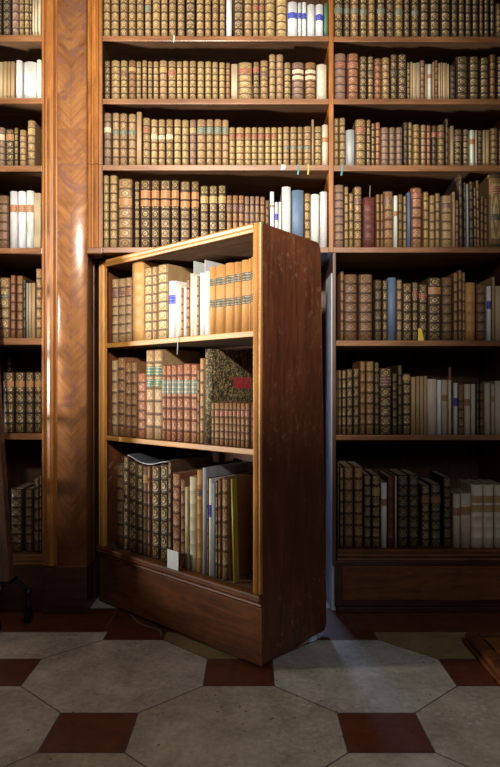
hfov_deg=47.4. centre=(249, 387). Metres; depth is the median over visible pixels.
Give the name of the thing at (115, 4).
book
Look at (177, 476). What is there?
book
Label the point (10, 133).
book
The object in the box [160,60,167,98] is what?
book
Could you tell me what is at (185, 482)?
book
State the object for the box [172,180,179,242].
book
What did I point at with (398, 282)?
book
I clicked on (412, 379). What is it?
book
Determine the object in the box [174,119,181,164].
book
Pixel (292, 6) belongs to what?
book
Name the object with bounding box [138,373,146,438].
book
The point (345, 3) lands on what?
book
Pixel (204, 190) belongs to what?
book
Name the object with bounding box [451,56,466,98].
book
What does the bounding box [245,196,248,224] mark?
book
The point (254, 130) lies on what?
book
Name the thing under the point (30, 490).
book
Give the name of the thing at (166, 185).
book
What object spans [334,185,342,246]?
book
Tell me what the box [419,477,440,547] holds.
book
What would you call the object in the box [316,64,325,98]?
book
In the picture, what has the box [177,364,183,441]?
book
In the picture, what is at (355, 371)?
book
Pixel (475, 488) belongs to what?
book
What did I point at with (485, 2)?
book
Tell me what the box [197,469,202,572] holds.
book
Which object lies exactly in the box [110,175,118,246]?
book
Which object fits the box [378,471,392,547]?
book
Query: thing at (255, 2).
book
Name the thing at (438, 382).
book
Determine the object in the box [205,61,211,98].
book
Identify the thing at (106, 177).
book
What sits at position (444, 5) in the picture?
book
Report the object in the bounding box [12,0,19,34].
book
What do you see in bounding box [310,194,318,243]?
book
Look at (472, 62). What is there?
book
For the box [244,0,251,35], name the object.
book
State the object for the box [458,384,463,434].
book
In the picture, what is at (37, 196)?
book
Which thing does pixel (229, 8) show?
book
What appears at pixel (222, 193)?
book
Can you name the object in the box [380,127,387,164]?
book
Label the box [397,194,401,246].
book
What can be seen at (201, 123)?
book
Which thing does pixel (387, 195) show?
book
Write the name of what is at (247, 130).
book
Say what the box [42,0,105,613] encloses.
pilaster
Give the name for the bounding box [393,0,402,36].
book
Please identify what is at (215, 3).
book
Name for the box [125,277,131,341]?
book
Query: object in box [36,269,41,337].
book
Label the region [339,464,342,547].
book
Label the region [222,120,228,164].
book
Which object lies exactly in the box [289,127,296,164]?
book
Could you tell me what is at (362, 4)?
book
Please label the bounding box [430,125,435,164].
book
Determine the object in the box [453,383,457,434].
book
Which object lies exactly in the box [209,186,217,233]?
book
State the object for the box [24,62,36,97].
book
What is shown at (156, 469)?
book
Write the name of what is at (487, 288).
book
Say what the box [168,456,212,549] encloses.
book
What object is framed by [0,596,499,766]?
floor
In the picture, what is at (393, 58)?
book
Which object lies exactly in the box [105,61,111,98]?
book
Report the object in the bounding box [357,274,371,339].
book
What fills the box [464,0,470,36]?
book
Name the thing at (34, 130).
book
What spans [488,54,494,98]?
book
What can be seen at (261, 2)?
book
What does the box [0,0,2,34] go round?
book
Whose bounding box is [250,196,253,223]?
book
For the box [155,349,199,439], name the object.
book
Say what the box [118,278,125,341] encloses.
book
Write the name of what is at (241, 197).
book
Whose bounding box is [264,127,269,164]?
book
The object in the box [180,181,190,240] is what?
book
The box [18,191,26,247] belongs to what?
book
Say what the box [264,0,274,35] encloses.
book
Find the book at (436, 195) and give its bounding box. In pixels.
[434,193,439,246]
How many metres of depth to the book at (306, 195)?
3.07 m
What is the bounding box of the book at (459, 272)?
[454,270,461,339]
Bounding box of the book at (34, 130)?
[28,120,41,165]
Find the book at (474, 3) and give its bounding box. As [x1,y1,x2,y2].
[471,0,477,36]
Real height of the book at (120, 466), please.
0.461 m
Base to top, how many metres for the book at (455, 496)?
0.291 m
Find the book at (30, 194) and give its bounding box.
[27,191,34,247]
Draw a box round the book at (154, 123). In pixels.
[151,119,158,164]
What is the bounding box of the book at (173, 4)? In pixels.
[169,0,177,35]
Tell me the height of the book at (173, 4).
0.276 m
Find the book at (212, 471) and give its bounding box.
[203,461,252,573]
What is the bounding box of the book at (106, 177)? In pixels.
[104,175,109,246]
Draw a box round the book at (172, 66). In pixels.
[168,61,176,98]
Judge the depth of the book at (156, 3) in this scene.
3.07 m
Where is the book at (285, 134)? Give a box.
[282,127,288,164]
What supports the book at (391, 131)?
on the bookcase at (366, 580)
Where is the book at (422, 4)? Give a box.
[418,0,427,36]
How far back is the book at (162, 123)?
3.07 m
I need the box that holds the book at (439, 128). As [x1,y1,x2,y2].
[436,125,443,164]
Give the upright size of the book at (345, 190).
0.330 m
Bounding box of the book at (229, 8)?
[226,0,232,35]
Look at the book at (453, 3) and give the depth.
3.07 m
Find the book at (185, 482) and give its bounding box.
[181,477,189,567]
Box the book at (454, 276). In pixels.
[447,273,457,339]
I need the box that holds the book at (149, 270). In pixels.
[145,267,152,339]
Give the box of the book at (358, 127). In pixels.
[352,119,364,164]
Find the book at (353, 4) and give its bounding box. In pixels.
[349,0,357,36]
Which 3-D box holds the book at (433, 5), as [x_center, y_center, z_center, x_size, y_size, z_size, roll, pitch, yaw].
[0.995,-2.023,3.150,0.051,0.280,0.171,0,0,0]
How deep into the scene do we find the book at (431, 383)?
3.07 m
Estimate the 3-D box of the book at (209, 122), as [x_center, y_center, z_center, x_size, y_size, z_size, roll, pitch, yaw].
[-0.217,-1.321,3.142,0.037,0.252,0.155,0,0,0]
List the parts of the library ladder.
rail, castor leg, castor knob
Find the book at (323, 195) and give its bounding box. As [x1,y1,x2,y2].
[319,192,326,246]
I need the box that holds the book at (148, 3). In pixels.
[145,0,152,35]
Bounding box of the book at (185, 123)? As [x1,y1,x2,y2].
[182,120,189,164]
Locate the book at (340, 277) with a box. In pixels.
[336,272,343,339]
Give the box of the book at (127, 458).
[124,451,168,549]
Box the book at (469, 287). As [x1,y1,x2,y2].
[465,283,474,339]
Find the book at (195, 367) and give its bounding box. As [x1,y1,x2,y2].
[191,364,199,442]
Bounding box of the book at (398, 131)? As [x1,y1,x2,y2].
[395,127,401,164]
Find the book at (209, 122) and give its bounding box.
[206,119,213,164]
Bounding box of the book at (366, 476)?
[363,469,370,547]
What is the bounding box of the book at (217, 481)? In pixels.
[215,480,218,577]
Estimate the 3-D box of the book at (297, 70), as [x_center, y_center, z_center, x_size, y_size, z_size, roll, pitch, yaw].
[0.258,-1.651,3.127,0.062,0.204,0.126,0,0,0]
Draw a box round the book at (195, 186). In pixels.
[191,181,199,238]
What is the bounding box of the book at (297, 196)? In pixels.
[291,190,303,236]
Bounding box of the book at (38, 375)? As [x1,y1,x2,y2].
[35,372,41,432]
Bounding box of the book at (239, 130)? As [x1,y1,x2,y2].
[236,127,243,164]
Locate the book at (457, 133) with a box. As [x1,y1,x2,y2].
[453,129,461,164]
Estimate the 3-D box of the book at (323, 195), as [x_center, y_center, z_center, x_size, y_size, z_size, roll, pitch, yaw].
[0.397,-0.905,3.159,0.038,0.303,0.185,0,0,0]
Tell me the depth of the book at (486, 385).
3.07 m
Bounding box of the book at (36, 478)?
[34,474,40,551]
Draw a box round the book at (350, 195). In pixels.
[348,193,352,246]
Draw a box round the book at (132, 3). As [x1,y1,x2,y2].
[129,0,136,35]
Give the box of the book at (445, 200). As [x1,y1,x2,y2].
[440,195,450,246]
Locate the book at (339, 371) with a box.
[338,370,340,434]
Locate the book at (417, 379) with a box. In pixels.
[415,377,419,434]
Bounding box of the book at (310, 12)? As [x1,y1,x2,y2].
[306,4,314,35]
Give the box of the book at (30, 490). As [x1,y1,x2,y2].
[26,485,33,551]
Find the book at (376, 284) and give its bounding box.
[372,280,380,339]
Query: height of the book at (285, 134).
0.212 m
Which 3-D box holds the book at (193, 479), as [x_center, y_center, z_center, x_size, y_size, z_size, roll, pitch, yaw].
[-0.183,0.652,2.852,0.046,0.449,0.301,0,0,41]
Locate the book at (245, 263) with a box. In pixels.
[242,260,248,331]
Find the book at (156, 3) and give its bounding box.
[153,0,160,35]
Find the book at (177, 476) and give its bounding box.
[173,468,202,565]
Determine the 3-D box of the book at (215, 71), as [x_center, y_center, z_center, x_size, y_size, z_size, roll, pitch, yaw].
[-0.188,-1.653,3.129,0.030,0.207,0.128,0,0,0]
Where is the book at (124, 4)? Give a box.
[120,0,128,35]
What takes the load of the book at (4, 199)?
on the bookcase at (23, 451)
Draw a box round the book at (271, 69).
[268,54,274,98]
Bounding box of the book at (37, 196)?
[34,193,41,247]
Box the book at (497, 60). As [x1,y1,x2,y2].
[495,56,499,98]
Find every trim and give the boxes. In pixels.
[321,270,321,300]
[326,273,335,609]
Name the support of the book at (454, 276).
on the bookcase at (366, 580)
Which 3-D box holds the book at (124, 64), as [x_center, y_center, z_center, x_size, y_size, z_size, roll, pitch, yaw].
[-0.679,-1.657,3.140,0.037,0.215,0.152,0,0,0]
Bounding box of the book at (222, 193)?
[218,185,226,231]
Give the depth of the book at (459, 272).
3.07 m
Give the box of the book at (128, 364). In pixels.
[126,362,130,436]
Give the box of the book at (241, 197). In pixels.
[239,195,243,226]
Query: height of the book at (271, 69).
0.247 m
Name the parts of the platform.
moulding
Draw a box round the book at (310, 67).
[304,62,315,98]
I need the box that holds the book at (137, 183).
[135,181,140,246]
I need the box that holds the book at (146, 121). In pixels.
[143,118,150,164]
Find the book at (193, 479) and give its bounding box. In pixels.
[190,475,196,570]
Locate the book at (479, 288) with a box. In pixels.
[475,284,484,339]
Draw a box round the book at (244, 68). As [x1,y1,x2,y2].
[238,62,251,98]
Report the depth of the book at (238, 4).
3.07 m
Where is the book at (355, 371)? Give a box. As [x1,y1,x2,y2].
[351,368,358,434]
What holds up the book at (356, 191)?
on the bookcase at (366, 580)
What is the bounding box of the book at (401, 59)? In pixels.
[397,54,405,98]
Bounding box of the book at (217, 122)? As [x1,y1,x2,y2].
[214,119,221,164]
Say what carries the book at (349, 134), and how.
on the bookcase at (366, 580)
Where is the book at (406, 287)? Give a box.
[402,283,410,339]
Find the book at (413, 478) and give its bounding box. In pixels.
[399,469,418,547]
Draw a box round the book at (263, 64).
[260,60,267,98]
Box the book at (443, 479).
[429,470,450,547]
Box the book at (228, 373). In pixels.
[205,349,252,444]
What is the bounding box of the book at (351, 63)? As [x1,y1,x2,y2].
[345,53,357,98]
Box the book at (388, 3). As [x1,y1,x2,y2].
[385,0,392,36]
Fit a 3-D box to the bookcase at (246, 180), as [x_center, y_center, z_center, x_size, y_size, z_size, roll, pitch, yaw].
[-0.190,-1.583,3.284,1.226,1.714,0.461,0,0,0]
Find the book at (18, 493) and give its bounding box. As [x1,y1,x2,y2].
[11,482,33,551]
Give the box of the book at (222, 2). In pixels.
[220,0,225,35]
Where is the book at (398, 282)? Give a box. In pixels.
[396,280,401,339]
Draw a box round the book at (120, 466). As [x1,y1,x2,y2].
[117,462,123,548]
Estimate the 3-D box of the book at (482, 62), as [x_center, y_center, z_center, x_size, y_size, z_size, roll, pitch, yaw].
[1.262,-1.664,3.140,0.046,0.232,0.150,0,0,0]
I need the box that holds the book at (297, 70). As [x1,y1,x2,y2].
[291,62,303,98]
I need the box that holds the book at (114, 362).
[112,360,117,435]
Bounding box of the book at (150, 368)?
[146,350,154,438]
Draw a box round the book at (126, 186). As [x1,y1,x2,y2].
[119,179,134,246]
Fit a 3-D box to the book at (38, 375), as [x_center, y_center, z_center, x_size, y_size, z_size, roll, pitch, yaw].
[-1.144,0.079,3.176,0.038,0.330,0.223,0,0,0]
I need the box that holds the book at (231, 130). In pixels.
[229,127,234,164]
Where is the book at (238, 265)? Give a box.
[234,262,241,331]
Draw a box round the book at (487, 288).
[485,286,490,339]
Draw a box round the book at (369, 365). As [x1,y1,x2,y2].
[365,361,373,434]
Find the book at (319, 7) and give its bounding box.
[315,4,322,35]
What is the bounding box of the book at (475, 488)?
[458,479,482,547]
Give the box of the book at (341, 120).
[339,118,344,164]
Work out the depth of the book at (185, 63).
3.07 m
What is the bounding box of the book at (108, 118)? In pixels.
[104,113,112,164]
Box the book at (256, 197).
[255,196,258,222]
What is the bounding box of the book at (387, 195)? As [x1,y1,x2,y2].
[383,191,392,246]
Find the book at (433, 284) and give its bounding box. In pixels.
[419,278,440,339]
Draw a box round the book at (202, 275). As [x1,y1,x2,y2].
[200,273,205,334]
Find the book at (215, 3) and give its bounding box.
[212,0,219,35]
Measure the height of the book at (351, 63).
0.254 m
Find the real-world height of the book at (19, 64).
0.210 m
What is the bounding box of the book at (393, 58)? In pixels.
[389,54,396,98]
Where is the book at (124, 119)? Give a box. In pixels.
[120,113,128,164]
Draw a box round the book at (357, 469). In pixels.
[346,461,362,547]
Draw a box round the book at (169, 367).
[167,365,171,440]
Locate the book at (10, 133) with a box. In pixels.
[6,129,14,165]
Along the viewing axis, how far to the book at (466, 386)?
3.07 m
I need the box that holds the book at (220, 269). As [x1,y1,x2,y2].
[216,265,225,333]
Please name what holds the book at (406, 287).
on the bookcase at (366, 580)
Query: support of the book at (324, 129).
on the bookcase at (246, 180)
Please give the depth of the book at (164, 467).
2.87 m
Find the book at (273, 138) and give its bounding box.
[270,127,276,164]
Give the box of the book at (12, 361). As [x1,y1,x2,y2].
[7,356,18,371]
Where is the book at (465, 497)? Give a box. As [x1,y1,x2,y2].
[451,488,470,547]
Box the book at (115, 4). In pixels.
[111,0,119,35]
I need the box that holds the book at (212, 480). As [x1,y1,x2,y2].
[209,472,249,575]
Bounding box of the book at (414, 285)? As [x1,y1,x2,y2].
[411,282,417,339]
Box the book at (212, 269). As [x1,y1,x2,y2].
[210,267,215,333]
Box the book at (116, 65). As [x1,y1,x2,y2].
[112,60,120,98]
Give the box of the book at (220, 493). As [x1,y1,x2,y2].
[218,478,222,578]
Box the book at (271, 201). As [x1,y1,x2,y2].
[269,192,273,226]
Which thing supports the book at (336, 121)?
on the bookcase at (366, 580)
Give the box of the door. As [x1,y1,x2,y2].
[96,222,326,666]
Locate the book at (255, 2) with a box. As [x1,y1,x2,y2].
[253,0,257,35]
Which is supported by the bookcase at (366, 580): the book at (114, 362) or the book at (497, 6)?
the book at (497, 6)
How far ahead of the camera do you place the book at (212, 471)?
2.70 m
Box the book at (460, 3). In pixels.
[457,0,463,36]
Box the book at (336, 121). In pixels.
[334,118,338,164]
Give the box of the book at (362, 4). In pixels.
[358,0,366,36]
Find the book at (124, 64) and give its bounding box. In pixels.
[121,60,128,98]
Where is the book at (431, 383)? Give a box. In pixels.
[427,379,435,434]
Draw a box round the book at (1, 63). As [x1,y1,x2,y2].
[0,62,2,97]
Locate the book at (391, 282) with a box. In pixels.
[386,278,395,339]
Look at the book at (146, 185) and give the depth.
3.07 m
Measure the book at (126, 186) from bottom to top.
0.373 m
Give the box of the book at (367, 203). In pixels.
[361,197,374,246]
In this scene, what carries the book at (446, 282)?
on the bookcase at (366, 580)
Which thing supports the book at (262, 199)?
on the bookcase at (246, 180)
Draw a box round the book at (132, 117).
[129,114,136,164]
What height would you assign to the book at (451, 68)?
0.189 m
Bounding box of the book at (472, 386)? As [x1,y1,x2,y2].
[470,384,474,434]
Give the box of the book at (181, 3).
[178,0,185,35]
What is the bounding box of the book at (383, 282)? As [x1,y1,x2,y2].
[381,280,386,339]
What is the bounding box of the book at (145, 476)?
[143,462,168,555]
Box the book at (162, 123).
[159,119,165,164]
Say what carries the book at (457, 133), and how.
on the bookcase at (366, 580)
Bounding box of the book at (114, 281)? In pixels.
[112,279,117,342]
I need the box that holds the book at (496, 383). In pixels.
[481,381,499,434]
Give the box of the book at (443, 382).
[441,380,446,434]
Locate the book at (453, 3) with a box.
[450,0,456,36]
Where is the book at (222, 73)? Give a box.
[219,62,225,98]
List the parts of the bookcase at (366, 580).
panel, shelf, shelf, shelf, shelf, shelf, moulding, plinth panel, panel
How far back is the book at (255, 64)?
3.07 m
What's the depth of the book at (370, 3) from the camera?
3.07 m
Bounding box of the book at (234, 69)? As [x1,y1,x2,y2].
[231,64,237,98]
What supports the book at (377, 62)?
on the bookcase at (366, 580)
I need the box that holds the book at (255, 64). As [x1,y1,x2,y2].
[253,62,258,98]
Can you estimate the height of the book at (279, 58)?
0.247 m
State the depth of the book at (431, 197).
3.07 m
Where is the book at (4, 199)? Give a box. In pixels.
[0,195,9,247]
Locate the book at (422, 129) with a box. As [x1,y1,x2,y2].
[419,125,425,164]
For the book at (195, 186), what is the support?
on the bookcase at (246, 180)
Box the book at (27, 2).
[25,0,29,34]
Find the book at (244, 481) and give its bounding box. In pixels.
[222,472,252,580]
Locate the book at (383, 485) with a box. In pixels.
[380,478,386,547]
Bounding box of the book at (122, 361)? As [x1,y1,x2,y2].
[118,357,146,436]
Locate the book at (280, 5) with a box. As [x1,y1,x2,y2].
[275,0,286,35]
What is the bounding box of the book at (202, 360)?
[200,358,204,443]
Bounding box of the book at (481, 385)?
[479,383,483,434]
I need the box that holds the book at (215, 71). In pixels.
[212,62,218,98]
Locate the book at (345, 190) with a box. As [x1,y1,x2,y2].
[343,187,347,246]
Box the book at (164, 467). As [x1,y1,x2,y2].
[161,463,168,561]
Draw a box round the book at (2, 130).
[0,127,5,165]
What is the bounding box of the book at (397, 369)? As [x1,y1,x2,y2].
[387,365,401,434]
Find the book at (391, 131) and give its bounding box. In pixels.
[388,127,394,164]
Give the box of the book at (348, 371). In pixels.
[344,369,351,434]
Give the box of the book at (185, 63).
[183,61,188,98]
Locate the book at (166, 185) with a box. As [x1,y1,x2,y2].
[161,180,171,245]
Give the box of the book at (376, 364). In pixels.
[374,362,378,434]
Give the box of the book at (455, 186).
[444,174,462,246]
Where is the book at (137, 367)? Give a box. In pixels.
[131,361,146,437]
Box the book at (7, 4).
[3,0,11,34]
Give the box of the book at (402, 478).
[387,468,407,547]
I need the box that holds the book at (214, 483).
[213,482,215,576]
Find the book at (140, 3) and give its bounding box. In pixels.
[137,0,144,35]
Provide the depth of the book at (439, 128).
3.07 m
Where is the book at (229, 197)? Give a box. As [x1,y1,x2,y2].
[227,195,232,229]
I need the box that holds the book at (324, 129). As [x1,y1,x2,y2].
[321,125,327,164]
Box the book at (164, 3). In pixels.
[161,0,168,35]
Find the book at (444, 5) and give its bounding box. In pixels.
[439,0,449,36]
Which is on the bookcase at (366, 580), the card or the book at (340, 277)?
the book at (340, 277)
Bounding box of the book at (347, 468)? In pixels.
[339,460,352,547]
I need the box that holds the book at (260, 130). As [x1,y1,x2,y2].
[258,127,263,164]
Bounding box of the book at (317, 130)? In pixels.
[314,126,320,164]
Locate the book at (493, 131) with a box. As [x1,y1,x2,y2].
[489,128,496,164]
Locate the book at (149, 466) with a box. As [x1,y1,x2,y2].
[148,463,165,556]
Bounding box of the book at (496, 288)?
[494,286,499,339]
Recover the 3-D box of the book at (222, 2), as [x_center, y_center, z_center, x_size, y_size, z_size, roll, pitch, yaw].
[-0.150,-2.019,3.155,0.028,0.266,0.180,0,0,0]
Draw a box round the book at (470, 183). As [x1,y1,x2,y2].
[467,181,472,246]
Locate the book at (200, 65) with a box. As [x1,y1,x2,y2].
[197,61,204,98]
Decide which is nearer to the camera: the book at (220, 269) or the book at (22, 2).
the book at (220, 269)
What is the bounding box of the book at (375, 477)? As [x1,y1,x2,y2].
[363,468,379,547]
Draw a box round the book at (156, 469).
[152,463,166,559]
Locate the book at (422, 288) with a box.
[418,284,426,339]
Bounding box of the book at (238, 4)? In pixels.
[234,0,243,35]
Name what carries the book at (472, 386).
on the bookcase at (366, 580)
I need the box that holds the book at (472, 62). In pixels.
[467,56,477,98]
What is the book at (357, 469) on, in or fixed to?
on the bookcase at (366, 580)
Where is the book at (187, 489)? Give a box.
[185,486,189,568]
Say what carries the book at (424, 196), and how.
on the bookcase at (366, 580)
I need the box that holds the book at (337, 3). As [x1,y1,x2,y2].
[334,0,341,36]
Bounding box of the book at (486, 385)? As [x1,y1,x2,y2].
[484,383,489,434]
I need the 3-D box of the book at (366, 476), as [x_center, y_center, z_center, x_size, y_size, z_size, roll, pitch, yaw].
[0.634,0.664,3.187,0.036,0.393,0.245,0,0,0]
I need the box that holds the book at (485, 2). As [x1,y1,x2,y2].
[483,0,488,36]
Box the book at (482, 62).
[478,57,487,98]
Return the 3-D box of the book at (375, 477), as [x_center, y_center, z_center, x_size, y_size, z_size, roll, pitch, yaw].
[0.680,0.664,3.192,0.041,0.393,0.256,0,0,0]
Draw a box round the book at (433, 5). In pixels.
[428,0,438,36]
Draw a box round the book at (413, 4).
[409,0,417,36]
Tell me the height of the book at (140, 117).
0.290 m
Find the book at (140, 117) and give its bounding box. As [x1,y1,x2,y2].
[137,112,143,164]
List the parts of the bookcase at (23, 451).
panel, shelf, shelf, shelf, shelf, shelf, panel, moulding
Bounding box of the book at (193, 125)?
[190,120,196,164]
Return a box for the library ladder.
[0,377,32,631]
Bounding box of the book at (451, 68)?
[449,65,454,98]
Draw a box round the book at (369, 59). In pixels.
[367,56,372,98]
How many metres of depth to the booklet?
3.08 m
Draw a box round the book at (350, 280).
[344,274,356,339]
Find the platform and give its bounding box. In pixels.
[463,632,499,684]
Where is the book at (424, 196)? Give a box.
[421,192,427,246]
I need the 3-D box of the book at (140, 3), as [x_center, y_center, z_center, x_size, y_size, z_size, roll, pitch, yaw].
[-0.593,-2.022,3.160,0.038,0.271,0.190,0,0,0]
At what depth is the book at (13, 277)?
3.07 m
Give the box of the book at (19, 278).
[17,276,35,337]
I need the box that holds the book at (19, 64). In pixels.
[16,60,23,97]
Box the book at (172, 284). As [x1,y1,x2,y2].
[169,281,186,337]
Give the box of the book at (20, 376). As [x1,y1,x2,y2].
[16,372,25,432]
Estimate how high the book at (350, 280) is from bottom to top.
0.359 m
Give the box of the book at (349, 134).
[345,130,353,164]
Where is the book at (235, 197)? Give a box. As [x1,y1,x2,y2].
[233,195,237,227]
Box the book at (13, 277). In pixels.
[11,275,16,337]
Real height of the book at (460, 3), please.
0.274 m
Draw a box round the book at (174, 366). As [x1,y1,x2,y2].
[172,364,177,440]
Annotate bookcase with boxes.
[0,35,44,611]
[102,0,328,264]
[319,0,499,612]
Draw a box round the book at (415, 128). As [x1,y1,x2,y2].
[412,124,418,164]
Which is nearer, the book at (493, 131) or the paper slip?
the paper slip
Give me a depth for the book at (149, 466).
2.95 m
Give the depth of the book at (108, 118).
3.07 m
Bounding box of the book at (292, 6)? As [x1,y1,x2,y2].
[287,2,296,35]
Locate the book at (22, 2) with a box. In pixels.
[20,0,24,34]
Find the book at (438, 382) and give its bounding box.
[436,380,440,434]
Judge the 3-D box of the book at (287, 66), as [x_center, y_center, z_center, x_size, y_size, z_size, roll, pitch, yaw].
[0.201,-1.651,3.128,0.036,0.204,0.127,0,0,0]
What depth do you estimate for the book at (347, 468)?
3.07 m
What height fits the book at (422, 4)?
0.280 m
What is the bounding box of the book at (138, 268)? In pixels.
[132,261,160,340]
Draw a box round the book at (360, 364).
[352,361,364,434]
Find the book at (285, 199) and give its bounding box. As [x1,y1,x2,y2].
[280,187,290,232]
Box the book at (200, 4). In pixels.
[196,0,204,35]
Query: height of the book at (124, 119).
0.284 m
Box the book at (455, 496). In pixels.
[451,489,459,547]
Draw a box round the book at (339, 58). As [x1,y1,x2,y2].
[334,53,344,98]
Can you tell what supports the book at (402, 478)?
on the bookcase at (366, 580)
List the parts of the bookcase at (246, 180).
panel, shelf, shelf, shelf, shelf, panel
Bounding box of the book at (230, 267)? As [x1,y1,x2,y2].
[226,263,234,332]
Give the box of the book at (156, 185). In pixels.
[152,180,160,246]
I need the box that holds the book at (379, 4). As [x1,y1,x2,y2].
[375,0,384,36]
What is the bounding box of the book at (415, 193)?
[408,188,420,246]
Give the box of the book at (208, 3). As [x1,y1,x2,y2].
[205,0,211,35]
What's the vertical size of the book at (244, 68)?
0.204 m
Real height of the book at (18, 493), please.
0.341 m
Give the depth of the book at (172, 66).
3.07 m
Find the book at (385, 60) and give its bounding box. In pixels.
[381,57,388,98]
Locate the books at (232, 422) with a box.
[3,0,499,582]
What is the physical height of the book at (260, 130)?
0.209 m
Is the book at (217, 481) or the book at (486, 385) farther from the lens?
the book at (486, 385)
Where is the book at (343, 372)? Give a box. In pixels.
[341,370,345,434]
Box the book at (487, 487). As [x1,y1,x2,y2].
[470,479,492,547]
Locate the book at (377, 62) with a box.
[373,58,380,98]
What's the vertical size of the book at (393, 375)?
0.332 m
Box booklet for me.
[128,449,194,464]
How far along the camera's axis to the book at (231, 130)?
3.07 m
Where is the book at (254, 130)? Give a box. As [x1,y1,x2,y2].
[252,127,256,164]
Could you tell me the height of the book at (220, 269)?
0.318 m
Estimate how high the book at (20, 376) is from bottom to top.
0.330 m
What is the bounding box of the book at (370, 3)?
[367,0,374,36]
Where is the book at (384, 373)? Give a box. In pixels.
[379,368,390,434]
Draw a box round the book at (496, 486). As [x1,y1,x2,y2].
[480,479,499,547]
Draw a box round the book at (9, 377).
[4,372,15,432]
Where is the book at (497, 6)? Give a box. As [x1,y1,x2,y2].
[494,3,499,36]
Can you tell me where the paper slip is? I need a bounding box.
[418,328,423,339]
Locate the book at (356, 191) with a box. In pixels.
[351,187,360,246]
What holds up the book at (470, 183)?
on the bookcase at (366, 580)
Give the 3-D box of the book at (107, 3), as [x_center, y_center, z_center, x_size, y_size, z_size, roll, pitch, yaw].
[-0.772,-2.024,3.157,0.035,0.276,0.184,0,0,0]
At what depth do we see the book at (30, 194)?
3.07 m
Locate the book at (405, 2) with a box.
[403,0,408,36]
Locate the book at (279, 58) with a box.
[275,54,282,98]
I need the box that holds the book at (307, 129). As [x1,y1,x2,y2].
[303,126,310,164]
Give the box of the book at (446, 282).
[441,277,451,339]
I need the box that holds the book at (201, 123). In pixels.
[197,119,205,164]
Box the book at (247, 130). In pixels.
[245,127,250,164]
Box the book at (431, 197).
[428,195,433,246]
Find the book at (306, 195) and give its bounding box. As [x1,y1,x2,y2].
[304,193,309,238]
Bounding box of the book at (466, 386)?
[464,384,469,434]
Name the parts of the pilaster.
moulding, moulding, moulding, panel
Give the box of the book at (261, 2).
[259,0,263,35]
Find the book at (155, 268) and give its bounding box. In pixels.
[153,266,157,338]
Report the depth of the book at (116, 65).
3.07 m
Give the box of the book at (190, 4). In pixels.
[186,0,195,35]
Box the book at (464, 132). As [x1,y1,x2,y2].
[462,129,467,164]
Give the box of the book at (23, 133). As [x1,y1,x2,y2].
[20,130,27,165]
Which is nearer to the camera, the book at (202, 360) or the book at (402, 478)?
the book at (202, 360)
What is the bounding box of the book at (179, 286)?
[176,284,186,336]
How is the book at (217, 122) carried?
on the bookcase at (246, 180)
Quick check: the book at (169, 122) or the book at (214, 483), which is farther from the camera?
the book at (169, 122)
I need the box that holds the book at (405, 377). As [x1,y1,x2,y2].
[402,374,409,434]
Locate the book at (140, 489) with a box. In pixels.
[137,462,166,554]
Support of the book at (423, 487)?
on the bookcase at (366, 580)
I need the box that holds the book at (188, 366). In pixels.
[184,363,191,442]
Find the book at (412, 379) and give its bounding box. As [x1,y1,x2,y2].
[410,377,414,434]
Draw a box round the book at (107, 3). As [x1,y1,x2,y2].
[104,0,110,35]
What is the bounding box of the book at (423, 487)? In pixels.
[419,479,428,547]
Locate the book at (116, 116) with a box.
[113,113,119,164]
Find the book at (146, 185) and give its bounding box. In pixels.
[141,180,151,246]
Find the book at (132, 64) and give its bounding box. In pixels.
[129,60,136,98]
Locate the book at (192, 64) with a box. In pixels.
[189,61,196,98]
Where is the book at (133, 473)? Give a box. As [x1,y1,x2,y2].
[129,456,177,552]
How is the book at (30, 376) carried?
on the bookcase at (23, 451)
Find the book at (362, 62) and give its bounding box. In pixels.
[358,56,366,98]
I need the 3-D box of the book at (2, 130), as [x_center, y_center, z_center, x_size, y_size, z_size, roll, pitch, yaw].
[-1.341,-1.298,3.138,0.036,0.212,0.147,0,0,0]
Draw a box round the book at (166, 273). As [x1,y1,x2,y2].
[158,264,193,338]
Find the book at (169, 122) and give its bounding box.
[166,119,173,164]
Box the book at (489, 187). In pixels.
[479,174,499,246]
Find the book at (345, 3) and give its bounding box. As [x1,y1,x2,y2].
[342,0,348,36]
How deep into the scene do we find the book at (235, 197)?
3.07 m
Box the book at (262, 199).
[260,197,264,223]
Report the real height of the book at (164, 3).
0.271 m
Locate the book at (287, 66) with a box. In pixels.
[283,62,290,98]
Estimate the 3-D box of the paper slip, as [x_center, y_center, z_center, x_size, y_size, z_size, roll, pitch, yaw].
[0.917,-0.289,3.058,0.032,0.068,0.001,0,0,0]
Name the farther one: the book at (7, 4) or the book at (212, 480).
the book at (7, 4)
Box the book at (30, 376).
[26,372,34,432]
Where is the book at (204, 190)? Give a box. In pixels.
[200,186,208,235]
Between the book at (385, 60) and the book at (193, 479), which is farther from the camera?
the book at (385, 60)
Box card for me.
[167,549,179,570]
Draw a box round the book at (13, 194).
[10,191,17,247]
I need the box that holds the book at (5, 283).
[0,278,10,337]
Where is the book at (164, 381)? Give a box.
[162,365,166,439]
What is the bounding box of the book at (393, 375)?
[391,373,396,434]
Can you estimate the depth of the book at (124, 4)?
3.07 m
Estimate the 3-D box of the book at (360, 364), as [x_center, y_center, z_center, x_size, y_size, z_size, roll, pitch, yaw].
[0.607,0.053,3.186,0.027,0.397,0.242,0,0,0]
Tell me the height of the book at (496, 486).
0.339 m

